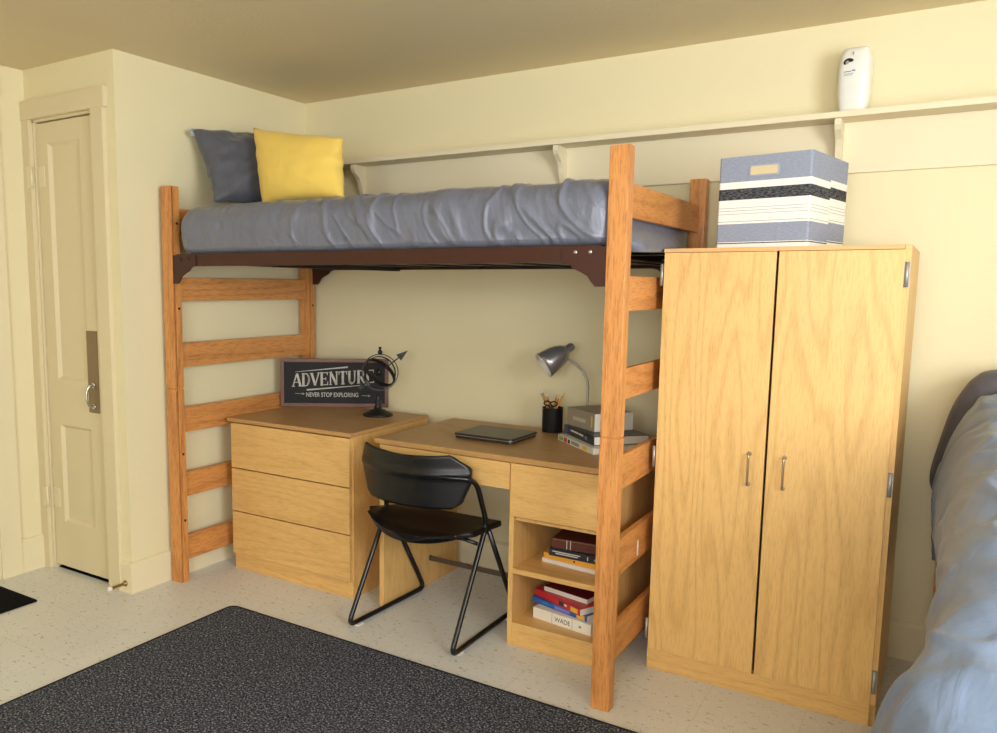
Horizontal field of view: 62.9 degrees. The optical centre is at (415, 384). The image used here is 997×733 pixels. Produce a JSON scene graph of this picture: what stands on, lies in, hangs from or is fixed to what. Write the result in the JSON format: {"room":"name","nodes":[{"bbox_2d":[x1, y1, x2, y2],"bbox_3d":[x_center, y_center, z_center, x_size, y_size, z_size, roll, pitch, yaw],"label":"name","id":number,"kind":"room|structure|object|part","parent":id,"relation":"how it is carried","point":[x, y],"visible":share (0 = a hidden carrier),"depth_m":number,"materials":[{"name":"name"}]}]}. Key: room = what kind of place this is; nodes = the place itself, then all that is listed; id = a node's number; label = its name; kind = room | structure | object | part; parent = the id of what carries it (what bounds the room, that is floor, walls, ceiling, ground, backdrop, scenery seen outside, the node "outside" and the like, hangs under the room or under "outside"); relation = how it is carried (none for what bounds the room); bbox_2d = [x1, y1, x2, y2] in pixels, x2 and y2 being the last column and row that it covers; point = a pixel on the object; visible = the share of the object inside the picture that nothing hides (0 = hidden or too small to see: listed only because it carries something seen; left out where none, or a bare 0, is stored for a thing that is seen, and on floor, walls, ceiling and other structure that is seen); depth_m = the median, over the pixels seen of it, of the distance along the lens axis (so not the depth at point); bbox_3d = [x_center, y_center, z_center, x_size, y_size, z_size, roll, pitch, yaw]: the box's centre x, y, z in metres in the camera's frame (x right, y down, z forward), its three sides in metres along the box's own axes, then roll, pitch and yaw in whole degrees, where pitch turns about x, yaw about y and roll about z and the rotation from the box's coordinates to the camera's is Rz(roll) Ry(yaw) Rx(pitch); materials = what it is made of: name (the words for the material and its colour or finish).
{"room":"dorm room","nodes":[
{"label":"dorm room","id":0,"kind":"room"},
{"bbox_2d":[0,65,41,578],"bbox_3d":[-3.000,-0.090,2.310,0.120,2.402,4.327,5,8,33],"label":"wall","id":1,"kind":"structure","parent":0,"point":[11,79],"depth_m":3.86,"materials":[{"name":"beige paint"}]},
{"bbox_2d":[0,551,1,576],"bbox_3d":[-2.211,-0.150,3.394,0.011,2.242,0.845,5,8,33],"label":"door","id":2,"kind":"structure","parent":1,"relation":"in","point":[0,551],"depth_m":3.87,"materials":[{"name":"beige paint"}]},
{"bbox_2d":[0,147,23,579],"bbox_3d":[-2.205,-0.189,3.386,0.026,2.345,1.065,5,8,33],"label":"trim","id":3,"kind":"structure","parent":1,"relation":"attached to","point":[10,517],"depth_m":3.84,"materials":[{"name":"beige paint"}]},
{"bbox_2d":[22,534,44,572],"bbox_3d":[-1.891,0.834,4.017,0.016,0.165,0.137,5,8,33],"label":"baseboard","id":4,"kind":"structure","parent":1,"relation":"attached to","point":[33,551],"depth_m":4.00,"materials":[{"name":"beige paint"}]},
{"bbox_2d":[22,52,98,100],"bbox_3d":[-1.571,-0.271,3.854,0.567,2.402,0.160,5,8,33],"label":"wall","id":5,"kind":"structure","parent":0,"point":[82,72],"depth_m":3.64,"materials":[{"name":"beige paint"}]},
{"bbox_2d":[26,115,108,581],"bbox_3d":[-1.611,-0.142,3.836,0.476,2.150,0.132,5,8,33],"label":"door","id":6,"kind":"structure","parent":5,"relation":"in","point":[65,185],"depth_m":3.81,"materials":[{"name":"beige paint"}]},
{"bbox_3d":[-1.499,0.053,3.730,0.030,0.125,0.041,5,8,33],"label":"handle","id":7,"kind":"part","parent":6,"relation":"part of","materials":[{"name":"silver metal"}]},
{"bbox_3d":[-1.488,-0.058,3.733,0.078,0.381,0.003,5,8,33],"label":"plate","id":8,"kind":"part","parent":6,"relation":"part of","materials":[{"name":"silver metal"}]},
{"bbox_2d":[19,85,122,590],"bbox_3d":[-1.572,-0.191,3.812,0.622,2.254,0.126,5,8,33],"label":"trim","id":9,"kind":"structure","parent":5,"relation":"attached to","point":[92,101],"depth_m":3.71,"materials":[{"name":"beige paint"}]},
{"bbox_2d":[98,49,304,562],"bbox_3d":[-0.965,-0.305,4.168,0.100,2.402,1.353,5,8,33],"label":"wall","id":10,"kind":"structure","parent":0,"point":[153,107],"depth_m":3.75,"materials":[{"name":"beige paint"}]},
{"bbox_2d":[120,560,130,593],"bbox_3d":[-1.331,0.885,3.727,0.060,0.143,0.016,5,8,33],"label":"baseboard","id":11,"kind":"structure","parent":10,"relation":"attached to","point":[124,564],"depth_m":3.72,"materials":[{"name":"beige paint"}]},
{"bbox_2d":[107,580,127,591],"bbox_3d":[-1.360,0.919,3.683,0.028,0.028,0.096,5,8,33],"label":"door stop","id":12,"kind":"object","parent":11,"relation":"attached to","point":[110,588],"visible":1,"depth_m":3.68,"materials":[{"name":"gold metal"}]},
{"bbox_3d":[-1.355,0.918,3.691,0.028,0.028,0.076,5,8,33],"label":"rod","id":13,"kind":"part","parent":12,"relation":"part of","materials":[{"name":"gold metal"}]},
{"bbox_2d":[129,543,235,593],"bbox_3d":[-0.962,0.827,4.219,0.016,0.143,1.249,5,8,33],"label":"baseboard","id":14,"kind":"structure","parent":10,"relation":"attached to","point":[151,571],"depth_m":3.83,"materials":[{"name":"beige paint"}]},
{"bbox_2d":[0,556,913,732],"bbox_3d":[-0.398,1.300,1.405,5.717,0.100,5.700,5,8,33],"label":"floor","id":15,"kind":"structure","parent":0,"point":[74,624],"depth_m":3.24,"materials":[{"name":"beige plastic"}]},
{"bbox_2d":[0,586,36,613],"bbox_3d":[-2.076,0.989,3.383,0.393,0.009,0.810,5,8,33],"label":"door mat","id":16,"kind":"object","parent":15,"relation":"on","point":[10,600],"visible":1,"depth_m":3.60,"materials":[{"name":"black fabric"}]},
{"bbox_2d":[0,606,637,732],"bbox_3d":[-0.676,1.214,1.633,2.401,0.011,3.111,5,8,33],"label":"area rug","id":17,"kind":"object","parent":15,"relation":"on","point":[230,669],"visible":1,"depth_m":2.80,"materials":[{"name":"black carpet"}]},
{"bbox_2d":[227,407,427,598],"bbox_3d":[-0.434,0.535,4.079,0.768,0.763,0.639,5,8,33],"label":"dresser","id":18,"kind":"object","parent":15,"relation":"on","point":[302,499],"visible":0.88,"depth_m":3.78,"materials":[{"name":"brown wood"}]},
{"bbox_3d":[-0.440,0.293,4.020,0.734,0.220,0.582,5,8,33],"label":"drawer","id":19,"kind":"part","parent":18,"relation":"part of","materials":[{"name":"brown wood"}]},
{"bbox_3d":[-0.442,0.512,4.048,0.734,0.212,0.582,5,8,33],"label":"drawer","id":20,"kind":"part","parent":18,"relation":"part of","materials":[{"name":"brown wood"}]},
{"bbox_3d":[-0.443,0.729,4.074,0.734,0.214,0.582,5,8,33],"label":"drawer","id":21,"kind":"part","parent":18,"relation":"part of","materials":[{"name":"brown wood"}]},
{"bbox_2d":[280,358,388,406],"bbox_3d":[-0.433,-0.011,4.330,0.578,0.259,0.020,1,6,1],"label":"sign","id":22,"kind":"object","parent":18,"relation":"on","point":[304,382],"visible":0.89,"depth_m":4.33,"materials":[{"name":"brown wood"}]},
{"bbox_2d":[357,347,406,417],"bbox_3d":[-0.167,-0.017,4.031,0.214,0.348,0.173,5,8,33],"label":"armillary sphere","id":23,"kind":"object","parent":18,"relation":"on","point":[377,412],"visible":1,"depth_m":4.03,"materials":[{"name":"black metal"}]},
{"bbox_3d":[-0.181,-0.063,4.035,0.036,0.036,0.036,5,8,33],"label":"globe","id":24,"kind":"part","parent":23,"relation":"part of","materials":[{"name":"black metal"}]},
{"bbox_2d":[348,442,507,655],"bbox_3d":[0.072,0.622,3.402,0.540,0.764,0.533,5,8,33],"label":"chair","id":25,"kind":"object","parent":15,"relation":"on","point":[418,486],"visible":0.98,"depth_m":3.22,"materials":[{"name":"black plastic"}]},
{"bbox_3d":[-0.024,0.367,3.235,0.524,0.220,0.107,5,8,33],"label":"backrest","id":26,"kind":"part","parent":25,"relation":"part of","materials":[{"name":"black plastic"}]},
{"bbox_3d":[0.052,0.562,3.337,0.500,0.082,0.379,5,8,33],"label":"seat","id":27,"kind":"part","parent":25,"relation":"part of","materials":[{"name":"black plastic"}]},
{"bbox_2d":[160,144,708,712],"bbox_3d":[0.017,0.051,3.589,2.164,1.850,0.991,5,8,33],"label":"bed","id":28,"kind":"object","parent":15,"relation":"on","point":[609,266],"visible":0.65,"depth_m":3.07,"materials":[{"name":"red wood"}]},
{"bbox_3d":[-1.118,0.021,3.768,0.063,1.850,0.051,5,8,33],"label":"post","id":29,"kind":"part","parent":28,"relation":"part of","materials":[{"name":"orange wood"}]},
{"bbox_3d":[-0.604,-0.072,4.549,0.063,1.850,0.051,5,8,33],"label":"post","id":30,"kind":"part","parent":28,"relation":"part of","materials":[{"name":"orange wood"}]},
{"bbox_3d":[-0.234,-0.492,3.129,1.997,0.054,0.040,5,8,33],"label":"rail","id":31,"kind":"part","parent":28,"relation":"part of","materials":[{"name":"brown metal"}]},
{"bbox_2d":[181,178,687,254],"bbox_3d":[0.047,-0.661,3.432,2.068,0.249,0.958,5,8,33],"label":"mattress","id":32,"kind":"object","parent":28,"relation":"on","point":[569,212],"visible":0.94,"depth_m":2.92,"materials":[{"name":"grey fabric"}]},
{"bbox_2d":[189,129,261,202],"bbox_3d":[-0.812,-1.054,3.869,0.278,0.407,0.575,5,8,33],"label":"pillow","id":33,"kind":"object","parent":32,"relation":"on","point":[229,158],"visible":0.62,"depth_m":3.72,"materials":[{"name":"grey fabric"}]},
{"bbox_2d":[253,128,343,201],"bbox_3d":[-0.524,-0.987,3.581,0.604,0.365,0.171,5,8,33],"label":"throw pillow","id":34,"kind":"object","parent":32,"relation":"on","point":[290,166],"visible":0.98,"depth_m":3.50,"materials":[{"name":"yellow fabric"}]},
{"bbox_3d":[0.279,-0.585,3.906,1.997,0.054,0.040,5,8,33],"label":"rail","id":35,"kind":"part","parent":28,"relation":"part of","materials":[{"name":"black metal"}]},
{"bbox_3d":[0.638,0.174,2.628,0.064,1.850,0.051,5,8,33],"label":"post","id":36,"kind":"part","parent":28,"relation":"part of","materials":[{"name":"orange wood"}]},
{"bbox_3d":[1.153,0.081,3.409,0.064,1.850,0.051,5,8,33],"label":"post","id":37,"kind":"part","parent":28,"relation":"part of","materials":[{"name":"orange wood"}]},
{"bbox_2d":[374,418,654,666],"bbox_3d":[0.451,0.614,3.494,1.078,0.762,0.654,5,8,34],"label":"desk","id":38,"kind":"object","parent":15,"relation":"on","point":[552,483],"visible":0.48,"depth_m":3.19,"materials":[{"name":"brown wood"}]},
{"bbox_3d":[0.026,0.588,3.775,0.024,0.740,0.618,5,8,34],"label":"panel","id":39,"kind":"part","parent":38,"relation":"part of","materials":[{"name":"brown wood"}]},
{"bbox_3d":[0.232,0.309,3.487,0.622,0.106,0.448,5,8,34],"label":"pencil drawer","id":40,"kind":"part","parent":38,"relation":"part of","materials":[{"name":"brown wood"}]},
{"bbox_3d":[0.322,0.845,3.682,0.606,0.028,0.027,5,8,34],"label":"stretcher rod","id":41,"kind":"part","parent":38,"relation":"part of","materials":[{"name":"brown metal"}]},
{"bbox_2d":[454,425,536,443],"bbox_3d":[0.349,0.216,3.508,0.286,0.024,0.246,5,9,34],"label":"laptop","id":42,"kind":"object","parent":38,"relation":"on","point":[502,435],"visible":1,"depth_m":3.46,"materials":[{"name":"plastic"}]},
{"bbox_3d":[0.349,0.213,3.508,0.284,0.003,0.244,5,9,34],"label":"silver trim","id":43,"kind":"part","parent":42,"relation":"part of","materials":[{"name":"silver metal"}]},
{"bbox_2d":[542,406,562,432],"bbox_3d":[0.619,0.155,3.652,0.094,0.111,0.094,5,8,33],"label":"pencil cup","id":44,"kind":"object","parent":38,"relation":"on","point":[552,419],"visible":0.91,"depth_m":3.61,"materials":[{"name":"black plastic"}]},
{"bbox_2d":[540,390,548,407],"bbox_3d":[0.602,0.113,3.659,0.079,0.175,0.014,2,7,11],"label":"pencil","id":45,"kind":"object","parent":44,"relation":"in","point":[542,392],"visible":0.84,"depth_m":3.65,"materials":[{"name":"yellow paint"}]},
{"bbox_2d":[543,400,557,408],"bbox_3d":[0.606,0.136,3.634,0.070,0.131,0.007,5,8,33],"label":"scissors","id":46,"kind":"object","parent":44,"relation":"in","point":[546,400],"visible":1,"depth_m":3.62,"materials":[{"name":"black plastic"}]},
{"bbox_2d":[513,544,594,590],"bbox_3d":[0.704,0.714,3.322,0.368,0.020,0.601,5,8,34],"label":"shelf","id":47,"kind":"object","parent":38,"relation":"attached to","point":[532,565],"depth_m":3.14,"materials":[{"name":"brown wood"}]},
{"bbox_3d":[0.671,0.396,3.229,0.395,0.210,0.498,5,8,34],"label":"box drawer","id":48,"kind":"part","parent":38,"relation":"part of","materials":[{"name":"brown wood"}]},
{"bbox_2d":[535,343,588,405],"bbox_3d":[0.673,0.018,3.573,0.291,0.404,0.123,1,7,7],"label":"desk lamp","id":49,"kind":"object","parent":38,"relation":"on","point":[551,360],"visible":0.88,"depth_m":3.54,"materials":[{"name":"silver metal"}]},
{"bbox_3d":[0.607,-0.105,3.570,0.149,0.139,0.118,0,7,-2],"label":"lamp shade","id":50,"kind":"part","parent":49,"relation":"part of","materials":[{"name":"silver metal"}]},
{"bbox_2d":[533,604,592,635],"bbox_3d":[0.637,0.915,3.232,0.262,0.044,0.201,7,10,42],"label":"book","id":51,"kind":"object","parent":38,"relation":"on","point":[541,612],"visible":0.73,"depth_m":3.16,"materials":[{"name":"paper"}]},
{"bbox_2d":[532,595,593,621],"bbox_3d":[0.646,0.877,3.265,0.211,0.022,0.274,-6,9,-40],"label":"book","id":52,"kind":"object","parent":51,"relation":"on","point":[535,598],"visible":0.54,"depth_m":3.20,"materials":[{"name":"paper"}]},
{"bbox_2d":[535,586,593,615],"bbox_3d":[0.645,0.853,3.257,0.201,0.026,0.266,-4,8,-32],"label":"book","id":53,"kind":"object","parent":52,"relation":"on","point":[578,608],"visible":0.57,"depth_m":3.17,"materials":[{"name":"paper"}]},
{"bbox_2d":[544,582,593,603],"bbox_3d":[0.648,0.829,3.266,0.150,0.020,0.206,-7,10,-44],"label":"book","id":54,"kind":"object","parent":53,"relation":"on","point":[584,596],"visible":0.5,"depth_m":3.22,"materials":[{"name":"paper"}]},
{"bbox_2d":[570,606,577,613],"bbox_3d":[0.612,0.870,3.121,0.001,0.018,0.040,-4,8,-32],"label":"print","id":55,"kind":"object","parent":53,"relation":"on","point":[572,609],"depth_m":3.12},
{"bbox_2d":[576,615,584,620],"bbox_3d":[0.636,0.895,3.117,0.001,0.018,0.038,-6,9,-40],"label":"print","id":56,"kind":"object","parent":52,"relation":"on","point":[579,617],"depth_m":3.11},
{"bbox_2d":[542,557,594,574],"bbox_3d":[0.679,0.704,3.246,0.270,0.017,0.200,6,9,39],"label":"book","id":57,"kind":"object","parent":38,"relation":"on","point":[544,559],"visible":0.27,"depth_m":3.18,"materials":[{"name":"paper"}]},
{"bbox_2d":[544,550,594,569],"bbox_3d":[0.682,0.685,3.246,0.266,0.022,0.201,6,9,39],"label":"book","id":58,"kind":"object","parent":57,"relation":"on","point":[546,553],"visible":0.27,"depth_m":3.18,"materials":[{"name":"paper"}]},
{"bbox_2d":[549,546,595,563],"bbox_3d":[0.682,0.661,3.228,0.235,0.030,0.191,5,8,34],"label":"book","id":59,"kind":"object","parent":58,"relation":"on","point":[574,555],"visible":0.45,"depth_m":3.16,"materials":[{"name":"paper"}]},
{"bbox_2d":[552,529,595,554],"bbox_3d":[0.676,0.625,3.230,0.215,0.040,0.161,4,8,28],"label":"book","id":60,"kind":"object","parent":59,"relation":"on","point":[565,539],"visible":0.52,"depth_m":3.19,"materials":[{"name":"brown paper"}]},
{"bbox_2d":[558,434,636,454],"bbox_3d":[0.762,0.239,3.338,0.229,0.024,0.322,-1,7,-15],"label":"book","id":61,"kind":"object","parent":38,"relation":"on","point":[594,450],"visible":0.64,"depth_m":3.26,"materials":[{"name":"paper"}]},
{"bbox_2d":[564,424,648,445],"bbox_3d":[0.793,0.204,3.376,0.241,0.036,0.300,-1,7,-12],"label":"book","id":62,"kind":"object","parent":61,"relation":"on","point":[633,436],"visible":0.6,"depth_m":3.26,"materials":[{"name":"paper"}]},
{"bbox_2d":[567,405,632,431],"bbox_3d":[0.780,0.141,3.428,0.186,0.075,0.216,-2,7,-20],"label":"book","id":63,"kind":"object","parent":62,"relation":"on","point":[588,418],"visible":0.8,"depth_m":3.36,"materials":[{"name":"paper"}]},
{"bbox_2d":[644,244,919,726],"bbox_3d":[1.335,0.288,2.974,0.756,1.548,0.640,5,8,33],"label":"wardrobe","id":64,"kind":"object","parent":15,"relation":"on","point":[777,455],"visible":0.99,"depth_m":2.70,"materials":[{"name":"brown wood"}]},
{"bbox_3d":[1.026,0.271,2.830,0.364,1.451,0.016,5,8,33],"label":"door","id":65,"kind":"part","parent":64,"relation":"part of","materials":[{"name":"brown wood"}]},
{"bbox_3d":[1.127,0.286,2.740,0.015,0.121,0.024,5,8,33],"label":"handle","id":66,"kind":"part","parent":64,"relation":"part of","materials":[{"name":"silver metal"}]},
{"bbox_2d":[716,149,848,247],"bbox_3d":[1.295,-0.631,2.849,0.303,0.307,0.398,7,10,42],"label":"storage bin","id":67,"kind":"object","parent":64,"relation":"on","point":[793,198],"visible":0.89,"depth_m":2.71,"materials":[{"name":"fabric"}]},
{"bbox_3d":[1.219,0.294,2.680,0.015,0.121,0.024,5,8,33],"label":"handle","id":68,"kind":"part","parent":64,"relation":"part of","materials":[{"name":"silver metal"}]},
{"bbox_3d":[1.331,0.297,2.630,0.352,1.451,0.016,5,8,33],"label":"door","id":69,"kind":"part","parent":64,"relation":"part of","materials":[{"name":"brown wood"}]},
{"bbox_2d":[932,561,936,598],"bbox_3d":[1.735,0.740,1.839,0.949,0.935,2.148,5,8,33],"label":"twin bed","id":70,"kind":"object","parent":15,"relation":"on","point":[934,584],"visible":0.02,"depth_m":2.96,"materials":[{"name":"red wood"}]},
{"bbox_2d":[870,394,996,732],"bbox_3d":[1.603,0.541,1.732,1.143,0.875,1.985,5,8,33],"label":"comforter","id":71,"kind":"object","parent":70,"relation":"on","point":[951,686],"visible":1,"depth_m":1.57,"materials":[{"name":"blue fabric"}]},
{"bbox_2d":[929,369,996,490],"bbox_3d":[2.127,0.268,2.650,0.736,0.643,0.154,5,8,33],"label":"pillow","id":72,"kind":"object","parent":70,"relation":"on","point":[984,383],"visible":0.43,"depth_m":2.74,"materials":[{"name":"grey fabric"}]},
{"bbox_2d":[0,0,984,103],"bbox_3d":[-0.381,-1.183,1.099,5.717,0.100,5.700,5,8,33],"label":"ceiling","id":73,"kind":"structure","parent":0,"point":[302,51],"depth_m":3.17,"materials":[{"name":"beige paint"}]},
{"bbox_2d":[305,0,996,625],"bbox_3d":[1.401,-0.190,3.364,4.750,2.402,0.120,5,8,33],"label":"wall","id":74,"kind":"structure","parent":0,"point":[471,339],"depth_m":3.48,"materials":[{"name":"beige paint"}]},
{"bbox_2d":[343,109,996,196],"bbox_3d":[1.369,-0.914,3.216,4.750,0.187,0.018,5,8,33],"label":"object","id":75,"kind":"structure","parent":74,"relation":"attached to","point":[960,139],"depth_m":3.30,"materials":[{"name":"beige paint"}]},
{"bbox_2d":[343,96,996,193],"bbox_3d":[1.335,-0.928,3.163,4.748,0.191,0.139,5,8,33],"label":"wall shelf","id":76,"kind":"object","parent":74,"relation":"attached to","point":[559,147],"visible":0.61,"depth_m":3.25,"materials":[{"name":"beige paint"}]},
{"bbox_2d":[837,46,872,110],"bbox_3d":[1.604,-1.110,2.951,0.107,0.226,0.098,7,9,41],"label":"air freshener","id":77,"kind":"object","parent":76,"relation":"on","point":[855,74],"visible":0.86,"depth_m":2.92,"materials":[{"name":"white plastic"}]},
{"bbox_2d":[456,537,925,661],"bbox_3d":[1.363,0.939,3.441,4.734,0.143,0.016,5,8,33],"label":"baseboard","id":78,"kind":"structure","parent":74,"relation":"attached to","point":[906,641],"depth_m":3.12,"materials":[{"name":"beige paint"}]}
]}

